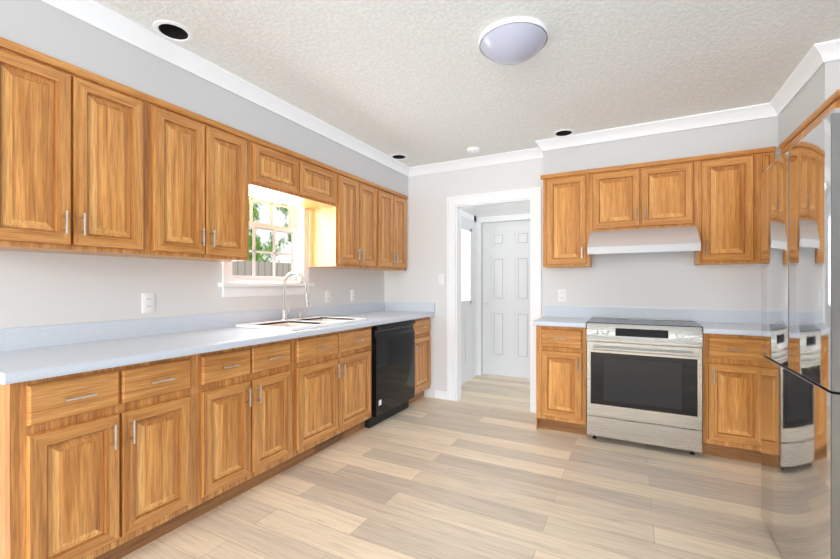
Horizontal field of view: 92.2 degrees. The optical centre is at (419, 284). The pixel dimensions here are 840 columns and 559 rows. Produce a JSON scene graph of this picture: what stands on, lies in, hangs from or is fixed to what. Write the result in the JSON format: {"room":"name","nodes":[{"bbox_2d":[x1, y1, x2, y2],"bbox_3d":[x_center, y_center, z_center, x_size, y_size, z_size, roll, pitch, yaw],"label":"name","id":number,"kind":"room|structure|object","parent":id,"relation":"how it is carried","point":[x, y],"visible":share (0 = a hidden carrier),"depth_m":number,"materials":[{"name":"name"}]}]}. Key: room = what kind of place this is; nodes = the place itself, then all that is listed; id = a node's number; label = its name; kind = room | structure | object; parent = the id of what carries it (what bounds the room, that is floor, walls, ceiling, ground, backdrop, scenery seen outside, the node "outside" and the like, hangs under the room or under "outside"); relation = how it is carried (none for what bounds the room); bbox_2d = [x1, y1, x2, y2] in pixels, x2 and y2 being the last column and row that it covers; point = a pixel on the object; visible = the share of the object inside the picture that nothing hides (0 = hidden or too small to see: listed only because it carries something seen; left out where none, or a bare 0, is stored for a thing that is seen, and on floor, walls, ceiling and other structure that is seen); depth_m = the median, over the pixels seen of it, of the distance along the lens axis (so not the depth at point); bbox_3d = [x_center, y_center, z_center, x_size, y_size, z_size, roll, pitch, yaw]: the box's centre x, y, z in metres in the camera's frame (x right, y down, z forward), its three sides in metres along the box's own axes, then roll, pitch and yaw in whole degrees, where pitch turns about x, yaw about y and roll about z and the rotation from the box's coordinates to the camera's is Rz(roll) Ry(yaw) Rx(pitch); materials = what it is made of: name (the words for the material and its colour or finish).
{"room":"kitchen","nodes":[
{"label":"kitchen","id":0,"kind":"room"},
{"bbox_2d":[0,250,383,328],"bbox_3d":[-2.089,-0.033,1.548,0.120,2.483,7.240,0,0,28],"label":"wall","id":1,"kind":"structure","parent":0,"point":[40,289],"depth_m":2.26,"materials":[{"name":"white paint"}]},
{"bbox_2d":[0,37,155,256],"bbox_3d":[-1.674,-0.562,1.860,0.316,0.816,0.640,0,0,28],"label":"upper cabinet","id":2,"kind":"object","parent":1,"relation":"attached to","point":[91,163],"depth_m":1.80,"materials":[{"name":"brown wood"}]},
{"bbox_2d":[142,293,154,312],"bbox_3d":[-1.587,0.108,2.364,0.008,0.116,0.072,0,0,28],"label":"electrical outlet plate","id":3,"kind":"object","parent":1,"relation":"attached to","point":[148,302],"visible":1,"depth_m":2.36,"materials":[{"name":"white plastic"}]},
{"bbox_2d":[0,303,383,350],"bbox_3d":[-1.174,0.248,3.130,0.019,0.100,3.342,0,0,28],"label":"backsplash","id":4,"kind":"structure","parent":1,"relation":"attached to","point":[11,339],"depth_m":2.29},
{"bbox_2d":[136,98,255,261],"bbox_3d":[-1.381,-0.562,2.418,0.316,0.816,0.621,0,0,28],"label":"upper cabinet","id":5,"kind":"object","parent":1,"relation":"attached to","point":[206,167],"depth_m":2.32,"materials":[{"name":"brown wood"}]},
{"bbox_2d":[218,196,314,296],"bbox_3d":[-1.199,-0.434,3.170,0.165,1.045,0.890,0,0,28],"label":"window","id":6,"kind":"structure","parent":1,"relation":"in","point":[294,228],"depth_m":3.28,"materials":[{"name":"white wood"}]},
{"bbox_2d":[256,137,303,200],"bbox_3d":[-1.134,-0.812,2.886,0.316,0.316,0.436,0,0,28],"label":"upper cabinet","id":7,"kind":"object","parent":1,"relation":"attached to","point":[279,170],"depth_m":2.86,"materials":[{"name":"brown wood"}]},
{"bbox_2d":[273,156,339,208],"bbox_3d":[-0.932,-0.812,3.271,0.316,0.316,0.435,0,0,28],"label":"upper cabinet","id":8,"kind":"object","parent":1,"relation":"attached to","point":[321,180],"depth_m":3.24,"materials":[{"name":"brown wood"}]},
{"bbox_2d":[326,290,330,302],"bbox_3d":[-0.851,0.113,3.762,0.008,0.116,0.072,0,0,28],"label":"electrical outlet plate","id":9,"kind":"object","parent":1,"relation":"attached to","point":[328,296],"visible":1,"depth_m":3.76,"materials":[{"name":"white plastic"}]},
{"bbox_2d":[309,170,379,268],"bbox_3d":[-0.688,-0.562,3.734,0.316,0.816,0.610,0,0,28],"label":"upper cabinet","id":10,"kind":"object","parent":1,"relation":"attached to","point":[346,237],"depth_m":3.54,"materials":[{"name":"brown wood"}]},
{"bbox_2d":[351,290,355,300],"bbox_3d":[-0.675,0.113,4.096,0.008,0.116,0.072,0,0,28],"label":"electrical outlet plate","id":11,"kind":"object","parent":1,"relation":"attached to","point":[353,295],"visible":1,"depth_m":4.09,"materials":[{"name":"white plastic"}]},
{"bbox_2d":[358,186,407,270],"bbox_3d":[-0.410,-0.562,4.262,0.316,0.816,0.585,0,0,28],"label":"upper cabinet","id":12,"kind":"object","parent":1,"relation":"attached to","point":[392,203],"depth_m":4.17,"materials":[{"name":"brown wood"}]},
{"bbox_2d":[120,374,784,558],"bbox_3d":[-0.052,1.239,1.211,4.400,0.060,8.900,0,0,28],"label":"floor","id":13,"kind":"structure","parent":0,"point":[482,467],"depth_m":2.27,"materials":[{"name":"beige wood"}]},
{"bbox_2d":[0,355,203,558],"bbox_3d":[-1.525,0.773,1.845,0.596,0.870,0.677,0,0,28],"label":"base cabinet","id":14,"kind":"object","parent":13,"relation":"on","point":[119,439],"depth_m":1.65,"materials":[{"name":"brown wood"}]},
{"bbox_2d":[0,311,434,386],"bbox_3d":[-0.906,0.318,2.989,0.625,0.040,3.342,0,0,28],"label":"countertop","id":15,"kind":"structure","parent":14,"relation":"on","point":[27,364],"depth_m":1.93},
{"bbox_2d":[276,271,308,318],"bbox_3d":[-0.925,0.089,3.173,0.286,0.378,0.220,0,0,28],"label":"faucet","id":16,"kind":"object","parent":15,"relation":"on","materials":[{"name":"silver metal"}]},
{"bbox_2d":[236,315,363,330],"bbox_3d":[-0.858,0.376,3.070,0.530,0.196,0.840,0,0,28],"label":"sink","id":17,"kind":"object","parent":15,"relation":"in","point":[309,320],"depth_m":3.07,"materials":[{"name":"silver metal"}]},
{"bbox_2d":[204,339,299,512],"bbox_3d":[-1.216,0.773,2.432,0.596,0.870,0.651,0,0,28],"label":"base cabinet","id":18,"kind":"object","parent":13,"relation":"on","point":[252,394],"depth_m":2.28,"materials":[{"name":"brown wood"}]},
{"bbox_2d":[300,327,371,461],"bbox_3d":[-0.858,0.773,3.113,0.596,0.870,0.888,0,0,28],"label":"base cabinet","id":19,"kind":"object","parent":13,"relation":"on","point":[336,368],"depth_m":2.93,"materials":[{"name":"brown wood"}]},
{"bbox_2d":[365,320,415,427],"bbox_3d":[-0.466,0.775,3.790,0.604,0.865,0.669,0,0,28],"label":"dishwasher","id":20,"kind":"object","parent":13,"relation":"on","point":[393,368],"visible":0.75,"depth_m":3.58,"materials":[{"name":"black metal"}]},
{"bbox_2d":[380,315,431,403],"bbox_3d":[-0.239,0.772,4.289,0.596,0.870,0.420,0,0,28],"label":"base cabinet","id":21,"kind":"object","parent":13,"relation":"on","point":[421,327],"depth_m":4.15,"materials":[{"name":"brown wood"}]},
{"bbox_2d":[536,326,586,434],"bbox_3d":[1.242,0.773,3.472,0.386,0.870,0.485,0,0,28],"label":"base cabinet","id":22,"kind":"object","parent":13,"relation":"on","point":[561,351],"depth_m":3.26,"materials":[{"name":"brown wood"}]},
{"bbox_2d":[533,318,590,329],"bbox_3d":[1.233,0.318,3.468,0.404,0.040,0.501,0,0,28],"label":"countertop","id":23,"kind":"structure","parent":22,"relation":"on","point":[581,322],"depth_m":3.28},
{"bbox_2d":[586,317,702,454],"bbox_3d":[1.718,0.747,3.147,0.750,0.922,0.569,0,0,28],"label":"range","id":24,"kind":"object","parent":13,"relation":"on","point":[644,381],"visible":1,"depth_m":2.94,"materials":[{"name":"silver metal"}]},
{"bbox_2d":[701,334,762,462],"bbox_3d":[2.243,0.773,2.946,0.360,0.870,0.485,0,0,28],"label":"base cabinet","id":25,"kind":"object","parent":13,"relation":"on","point":[731,388],"depth_m":2.75,"materials":[{"name":"brown wood"}]},
{"bbox_2d":[696,322,760,337],"bbox_3d":[2.457,0.318,2.824,0.856,0.040,0.501,0,0,28],"label":"countertop","id":26,"kind":"structure","parent":25,"relation":"on","point":[754,328],"depth_m":2.80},
{"bbox_2d":[761,108,839,558],"bbox_3d":[1.857,0.314,1.527,0.710,1.790,0.822,0,0,28],"label":"refrigerator","id":27,"kind":"object","parent":13,"relation":"on","point":[800,347],"visible":1,"depth_m":1.55,"materials":[{"name":"grey metal"}]},
{"bbox_2d":[94,0,839,166],"bbox_3d":[-0.354,-1.324,0.635,4.040,0.100,7.240,0,0,28],"label":"ceiling","id":28,"kind":"structure","parent":0,"point":[420,82],"depth_m":2.30,"materials":[{"name":"white paint"}]},
{"bbox_2d":[153,20,193,42],"bbox_3d":[-1.241,-1.311,2.036,0.176,0.087,0.176,0,0,28],"label":"recessed light","id":29,"kind":"object","parent":28,"relation":"in","point":[172,31],"visible":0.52,"depth_m":2.07,"materials":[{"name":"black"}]},
{"bbox_2d":[0,0,407,195],"bbox_3d":[-1.049,-1.123,3.062,0.310,0.304,3.350,0,0,28],"label":"soffit","id":30,"kind":"structure","parent":28,"relation":"attached to","point":[43,28],"depth_m":2.14,"materials":[{"name":"grey paint"}]},
{"bbox_2d":[39,0,410,176],"bbox_3d":[-0.899,-1.231,2.949,0.059,0.085,3.409,0,0,28],"label":"crown molding","id":31,"kind":"structure","parent":30,"relation":"attached to","point":[135,34],"depth_m":2.30,"materials":[{"name":"white wood"}]},
{"bbox_2d":[390,154,407,159],"bbox_3d":[-0.210,-1.312,4.034,0.176,0.087,0.176,0,0,28],"label":"recessed light","id":32,"kind":"object","parent":28,"relation":"in","point":[398,156],"visible":0.46,"depth_m":4.08,"materials":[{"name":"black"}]},
{"bbox_2d":[467,147,479,153],"bbox_3d":[0.503,-1.254,3.800,0.128,0.042,0.128,0,0,28],"label":"smoke detector","id":33,"kind":"object","parent":28,"relation":"attached to","point":[473,150],"visible":1,"depth_m":3.76,"materials":[{"name":"white plastic"}]},
{"bbox_2d":[478,16,548,64],"bbox_3d":[0.481,-1.219,2.094,0.356,0.110,0.356,0,0,28],"label":"dome light","id":34,"kind":"object","parent":28,"relation":"attached to","point":[515,40],"visible":1,"depth_m":2.00,"materials":[{"name":"white glass"}]},
{"bbox_2d":[553,129,574,136],"bbox_3d":[1.208,-1.312,3.400,0.176,0.087,0.176,0,0,28],"label":"recessed light","id":35,"kind":"object","parent":28,"relation":"in","point":[563,132],"visible":0.46,"depth_m":3.44,"materials":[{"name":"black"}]},
{"bbox_2d":[543,117,781,174],"bbox_3d":[2.029,-1.123,3.228,1.997,0.304,0.190,0,0,28],"label":"wall","id":36,"kind":"structure","parent":28,"relation":"attached to","point":[758,133],"depth_m":3.17,"materials":[{"name":"grey paint"}]},
{"bbox_2d":[531,103,775,155],"bbox_3d":[1.776,-1.232,3.220,1.676,0.085,0.061,0,0,28],"label":"crown molding","id":37,"kind":"structure","parent":36,"relation":"attached to","point":[759,111],"depth_m":3.17,"materials":[{"name":"white wood"}]},
{"bbox_2d":[775,60,839,147],"bbox_3d":[2.512,-1.123,2.409,0.379,0.304,0.750,0,0,28],"label":"wall","id":38,"kind":"structure","parent":28,"relation":"attached to","point":[820,87],"depth_m":2.37,"materials":[{"name":"grey paint"}]},
{"bbox_2d":[767,41,826,115],"bbox_3d":[2.289,-1.231,2.460,0.059,0.085,0.751,0,0,28],"label":"crown molding","id":39,"kind":"structure","parent":38,"relation":"attached to","point":[812,62],"depth_m":2.41,"materials":[{"name":"white wood"}]},
{"bbox_2d":[823,39,839,63],"bbox_3d":[2.289,-1.231,2.069,0.300,0.085,0.059,0,0,28],"label":"crown molding","id":40,"kind":"structure","parent":38,"relation":"attached to","point":[833,46],"depth_m":2.13,"materials":[{"name":"white wood"}]},
{"bbox_2d":[461,207,475,215],"bbox_3d":[0.463,-0.023,5.002,0.120,2.460,1.250,0,0,28],"label":"wall","id":41,"kind":"structure","parent":0,"point":[472,211],"depth_m":5.24,"materials":[{"name":"white paint"}]},
{"bbox_2d":[461,210,475,383],"bbox_3d":[0.553,0.152,4.949,0.083,2.110,0.920,0,0,28],"label":"hall door","id":42,"kind":"structure","parent":41,"relation":"in","point":[468,296],"depth_m":5.05,"materials":[{"name":"white wood"}]},
{"bbox_2d":[476,202,529,374],"bbox_3d":[1.399,-0.023,5.148,1.400,2.460,0.120,0,0,28],"label":"wall","id":43,"kind":"structure","parent":0,"point":[506,209],"depth_m":5.33,"materials":[{"name":"white paint"}]},
{"bbox_2d":[483,220,529,378],"bbox_3d":[1.174,0.190,5.258,0.752,2.018,0.085,0,0,28],"label":"hall door","id":44,"kind":"structure","parent":43,"relation":"in","point":[506,298],"depth_m":5.29,"materials":[{"name":"white wood"}]},
{"bbox_2d":[384,153,780,396],"bbox_3d":[1.357,-0.034,3.758,3.920,2.483,0.120,0,0,28],"label":"wall","id":45,"kind":"structure","parent":0,"point":[674,280],"depth_m":3.78,"materials":[{"name":"white paint"}]},
{"bbox_2d":[384,303,434,310],"bbox_3d":[-0.118,0.247,4.451,0.621,0.100,0.020,0,0,28],"label":"backsplash","id":46,"kind":"structure","parent":45,"relation":"attached to","point":[387,306],"depth_m":4.44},
{"bbox_2d":[438,274,443,284],"bbox_3d":[0.221,-0.055,4.279,0.072,0.116,0.014,0,0,28],"label":"switch plate","id":47,"kind":"object","parent":45,"relation":"attached to","point":[440,279],"visible":1,"depth_m":4.28,"materials":[{"name":"white plastic"}]},
{"bbox_2d":[439,390,446,395],"bbox_3d":[0.495,1.163,4.918,0.014,0.088,1.130,0,0,28],"label":"baseboard","id":48,"kind":"structure","parent":45,"relation":"attached to","point":[440,394],"depth_m":4.27,"materials":[{"name":"white wood"}]},
{"bbox_2d":[411,149,542,175],"bbox_3d":[0.548,-1.232,4.076,1.411,0.085,0.068,0,0,28],"label":"crown molding","id":49,"kind":"structure","parent":45,"relation":"attached to","point":[526,154],"depth_m":4.07,"materials":[{"name":"white wood"}]},
{"bbox_2d":[447,187,541,412],"bbox_3d":[0.745,0.148,4.079,0.962,2.120,0.173,0,0,28],"label":"door frame","id":50,"kind":"structure","parent":45,"relation":"attached to","point":[457,204],"depth_m":4.03,"materials":[{"name":"white wood"}]},
{"bbox_2d":[558,289,565,301],"bbox_3d":[1.305,0.102,3.712,0.072,0.116,0.008,0,0,28],"label":"outlet","id":51,"kind":"object","parent":45,"relation":"attached to","point":[561,295],"visible":1,"depth_m":3.71,"materials":[{"name":"white plastic"}]},
{"bbox_2d":[540,169,591,267],"bbox_3d":[1.308,-0.562,3.590,0.382,0.816,0.215,0,0,28],"label":"upper cabinet","id":52,"kind":"object","parent":45,"relation":"attached to","point":[567,196],"depth_m":3.49,"materials":[{"name":"brown wood"}]},
{"bbox_2d":[592,156,699,231],"bbox_3d":[1.812,-0.707,3.325,0.758,0.526,0.215,0,0,28],"label":"upper cabinet","id":53,"kind":"object","parent":45,"relation":"attached to","point":[663,193],"depth_m":3.21,"materials":[{"name":"brown wood"}]},
{"bbox_2d":[587,226,700,253],"bbox_3d":[1.760,-0.341,3.227,0.746,0.203,0.437,0,0,28],"label":"under-cabinet range hood","id":54,"kind":"object","parent":53,"relation":"attached to","point":[675,239],"visible":1,"depth_m":3.08,"materials":[{"name":"silver metal"}]},
{"bbox_2d":[545,306,760,321],"bbox_3d":[2.057,0.248,3.307,2.014,0.100,0.018,0,0,28],"label":"backsplash","id":55,"kind":"structure","parent":45,"relation":"attached to","point":[550,311],"depth_m":3.36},
{"bbox_2d":[694,148,759,264],"bbox_3d":[2.307,-0.562,3.064,0.360,0.816,0.215,0,0,28],"label":"upper cabinet","id":56,"kind":"object","parent":45,"relation":"attached to","point":[715,199],"depth_m":2.96,"materials":[{"name":"brown wood"}]},
{"bbox_3d":[1.352,-0.032,-0.331,0.120,2.483,7.120,0,0,28],"label":"wall","id":57,"kind":"structure","parent":0,"visible":0},
{"bbox_2d":[779,89,839,156],"bbox_3d":[2.444,-0.562,2.329,0.419,0.816,0.905,0,0,28],"label":"upper cabinet","id":58,"kind":"object","parent":57,"relation":"attached to","point":[811,122],"visible":0.08,"depth_m":2.30,"materials":[{"name":"brown wood"}]},
{"label":"outside","id":59,"kind":"structure","parent":0,"visible":0},
{"bbox_2d":[232,196,290,276],"bbox_3d":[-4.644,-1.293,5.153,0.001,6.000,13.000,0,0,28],"label":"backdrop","id":60,"kind":"structure","parent":59,"point":[263,242],"depth_m":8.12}
]}

